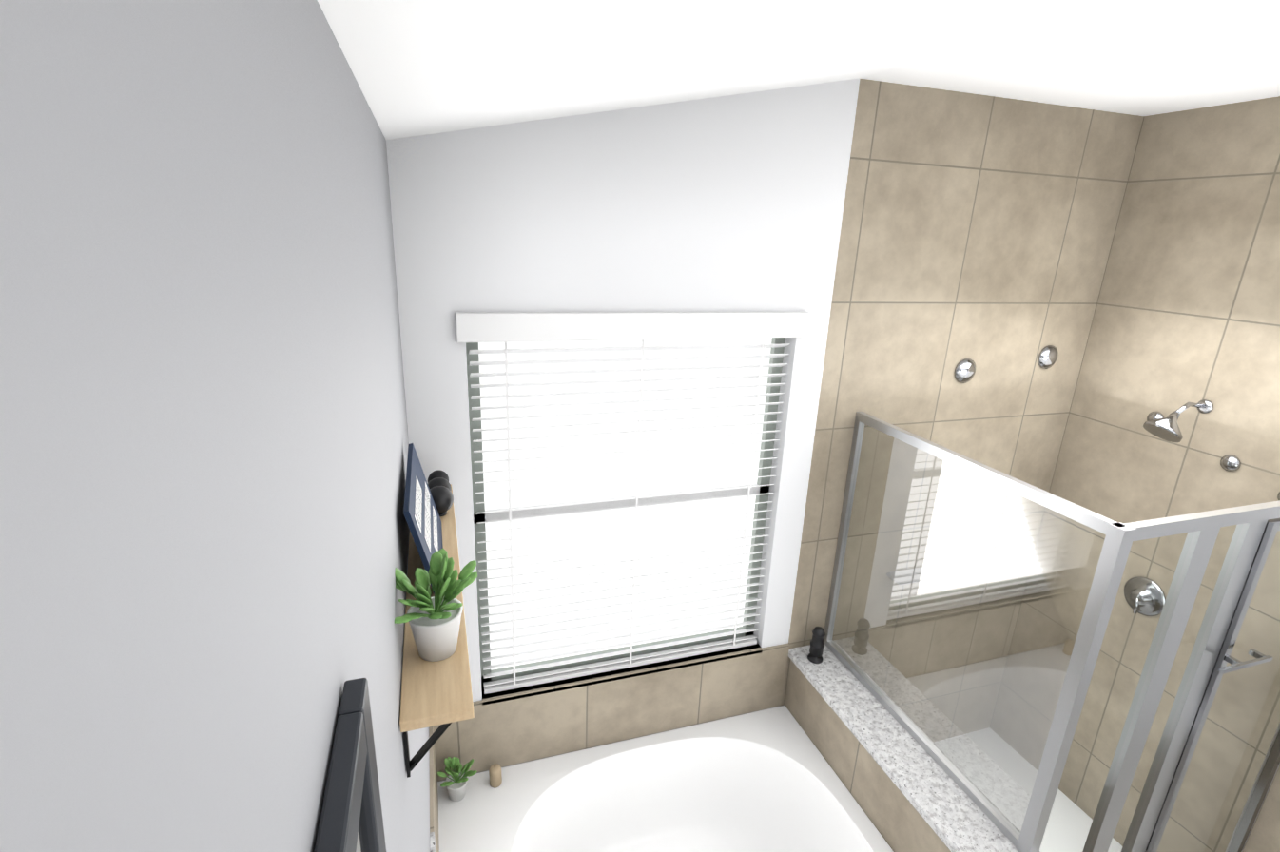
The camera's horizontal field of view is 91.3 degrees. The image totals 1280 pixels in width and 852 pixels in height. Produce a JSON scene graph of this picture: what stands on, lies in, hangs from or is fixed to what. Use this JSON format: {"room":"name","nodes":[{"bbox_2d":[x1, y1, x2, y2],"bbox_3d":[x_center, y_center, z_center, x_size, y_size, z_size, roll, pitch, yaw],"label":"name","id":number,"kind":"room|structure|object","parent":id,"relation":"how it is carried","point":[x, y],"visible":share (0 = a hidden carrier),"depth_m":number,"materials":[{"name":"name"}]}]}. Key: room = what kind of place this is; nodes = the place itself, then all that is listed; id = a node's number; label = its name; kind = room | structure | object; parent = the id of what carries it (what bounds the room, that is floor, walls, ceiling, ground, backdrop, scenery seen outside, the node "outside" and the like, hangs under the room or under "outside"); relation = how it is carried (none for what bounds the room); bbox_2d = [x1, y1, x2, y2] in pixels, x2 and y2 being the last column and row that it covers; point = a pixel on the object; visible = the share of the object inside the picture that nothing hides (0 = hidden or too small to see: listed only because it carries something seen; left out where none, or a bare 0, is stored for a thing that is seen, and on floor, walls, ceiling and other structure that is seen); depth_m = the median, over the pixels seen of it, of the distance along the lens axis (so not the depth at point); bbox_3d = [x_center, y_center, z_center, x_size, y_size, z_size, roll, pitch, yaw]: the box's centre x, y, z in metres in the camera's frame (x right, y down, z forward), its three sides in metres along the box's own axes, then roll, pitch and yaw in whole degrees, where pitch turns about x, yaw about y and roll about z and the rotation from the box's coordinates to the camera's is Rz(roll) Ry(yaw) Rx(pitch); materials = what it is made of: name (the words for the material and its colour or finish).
{"room":"bathroom","nodes":[
{"label":"bathroom","id":0,"kind":"room"},
{"bbox_2d":[0,0,429,851],"bbox_3d":[-0.258,0.911,0.423,0.140,3.400,4.150,-3,18,-18],"label":"wall","id":1,"kind":"structure","parent":0,"point":[203,525],"depth_m":0.26,"materials":[{"name":"grey paint"}]},
{"bbox_2d":[313,678,386,851],"bbox_3d":[0.025,1.117,-0.150,0.020,1.230,2.018,-3,18,-18],"label":"mirror","id":2,"kind":"object","parent":1,"relation":"attached to","point":[351,820],"visible":0.98,"depth_m":0.51,"materials":[{"name":"grey mirror"}]},
{"bbox_2d":[394,443,477,777],"bbox_3d":[-0.527,0.323,1.610,0.176,0.425,1.090,-3,18,-18],"label":"shelf","id":3,"kind":"object","parent":1,"relation":"attached to","point":[436,679],"visible":1,"depth_m":1.26,"materials":[{"name":"brown wood"}]},
{"bbox_2d":[394,547,477,661],"bbox_3d":[-0.416,0.360,1.273,0.176,0.217,0.201,-3,18,-18],"label":"plant","id":4,"kind":"object","parent":3,"relation":"on","point":[435,628],"depth_m":1.26,"materials":[{"name":"green plant"}]},
{"bbox_2d":[386,78,1144,781],"bbox_3d":[0.690,0.226,2.741,3.160,3.400,0.140,-3,18,-18],"label":"wall","id":5,"kind":"structure","parent":0,"point":[907,246],"depth_m":2.37,"materials":[{"name":"white paint"}]},
{"bbox_2d":[429,641,789,851],"bbox_3d":[0.110,1.393,2.198,1.590,0.349,1.410,-3,18,-18],"label":"tile band","id":6,"kind":"object","parent":5,"relation":"attached to","point":[507,729],"visible":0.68,"depth_m":2.69,"materials":[{"name":"stone"}]},
{"bbox_2d":[465,337,785,685],"bbox_3d":[-0.037,0.310,2.547,1.250,1.500,0.030,-3,18,-18],"label":"window","id":7,"kind":"structure","parent":5,"relation":"in","point":[533,503],"depth_m":2.54,"materials":[{"name":"grey"}]},
{"bbox_2d":[468,337,789,694],"bbox_3d":[-0.021,0.324,2.501,1.226,1.496,0.051,-3,18,-18],"label":"window blinds","id":8,"kind":"object","parent":7,"relation":"attached to","point":[630,661],"visible":0.92,"depth_m":2.50,"materials":[{"name":"white"}]},
{"bbox_2d":[454,311,809,342],"bbox_3d":[0.022,-0.360,2.239,1.310,0.095,0.050,-3,18,-18],"label":"window valance","id":9,"kind":"object","parent":5,"relation":"attached to","point":[512,326],"visible":0.92,"depth_m":2.19,"materials":[{"name":"white"}]},
{"bbox_2d":[954,358,975,383],"label":"body spray jet","id":10,"kind":"object","parent":5,"relation":"attached to","point":[965,370],"depth_m":2.74,"materials":[{"name":"silver metal"}]},
{"bbox_2d":[1037,345,1058,368],"label":"body spray jet","id":11,"kind":"object","parent":5,"relation":"attached to","point":[1048,356],"depth_m":2.87,"materials":[{"name":"silver metal"}]},
{"bbox_2d":[317,0,1279,139],"bbox_3d":[1.773,-0.569,0.635,4.300,0.448,4.150,-3,18,-18],"label":"ceiling","id":12,"kind":"structure","parent":0,"point":[418,67],"depth_m":1.47,"materials":[{"name":"white paint"}]},
{"bbox_2d":[783,626,1040,851],"bbox_3d":[1.031,1.591,2.389,0.255,1.030,1.509,-3,18,-18],"label":"wall","id":13,"kind":"structure","parent":0,"point":[906,791],"depth_m":2.41,"materials":[{"name":"tile"}]},
{"bbox_2d":[1034,96,1279,851],"bbox_3d":[2.362,0.367,2.501,0.145,3.400,1.410,-3,18,-18],"label":"wall","id":14,"kind":"structure","parent":0,"point":[1187,307],"depth_m":2.57,"materials":[{"name":"tile"}]},
{"bbox_2d":[1124,576,1165,616],"label":"shower valve handle","id":15,"kind":"object","parent":14,"relation":"attached to","point":[1147,601],"depth_m":2.74,"materials":[{"name":"silver metal"}]},
{"bbox_2d":[1143,399,1213,442],"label":"shower head","id":16,"kind":"object","parent":14,"relation":"attached to","point":[1158,424],"depth_m":2.46,"materials":[{"name":"silver metal"}]},
{"bbox_2d":[1220,455,1241,471],"label":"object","id":17,"kind":"object","parent":14,"relation":"attached to","point":[1231,463],"depth_m":2.42,"materials":[{"name":"silver metal"}]},
{"bbox_3d":[1.652,2.461,1.580,4.300,0.100,4.150,-3,18,-18],"label":"floor","id":18,"kind":"structure","parent":0,"visible":0},
{"bbox_2d":[436,705,893,851],"bbox_3d":[0.128,1.765,2.246,1.604,0.715,1.286,-3,18,-18],"label":"tub","id":19,"kind":"object","parent":18,"relation":"on","point":[768,780],"visible":0.98,"depth_m":2.71,"materials":[{"name":"white plastic"}]},
{"bbox_2d":[436,756,477,802],"bbox_3d":[-0.714,1.380,2.445,0.149,0.164,0.124,-3,18,-18],"label":"plant","id":20,"kind":"object","parent":19,"relation":"on","point":[460,785],"depth_m":2.45,"materials":[{"name":"green plant"}]},
{"bbox_2d":[488,763,502,788],"bbox_3d":[-0.582,1.401,2.517,0.048,0.091,0.047,-3,18,-18],"label":"candle","id":21,"kind":"object","parent":19,"relation":"on","point":[494,771],"depth_m":2.50,"materials":[{"name":"beige wax"}]},
{"bbox_2d":[1039,788,1122,851],"bbox_3d":[1.625,1.934,2.905,1.198,0.115,1.144,-3,18,-18],"label":"shower pan","id":22,"kind":"object","parent":18,"relation":"on","point":[1070,818],"depth_m":2.99,"materials":[{"name":"white plastic"}]},
{"bbox_2d":[823,411,1279,851],"bbox_3d":[1.647,0.982,2.581,1.243,1.894,1.181,-3,18,-18],"label":"shower enclosure","id":23,"kind":"object","parent":22,"relation":"on","point":[960,655],"visible":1,"depth_m":2.08,"materials":[{"name":"silver metal"}]}
]}

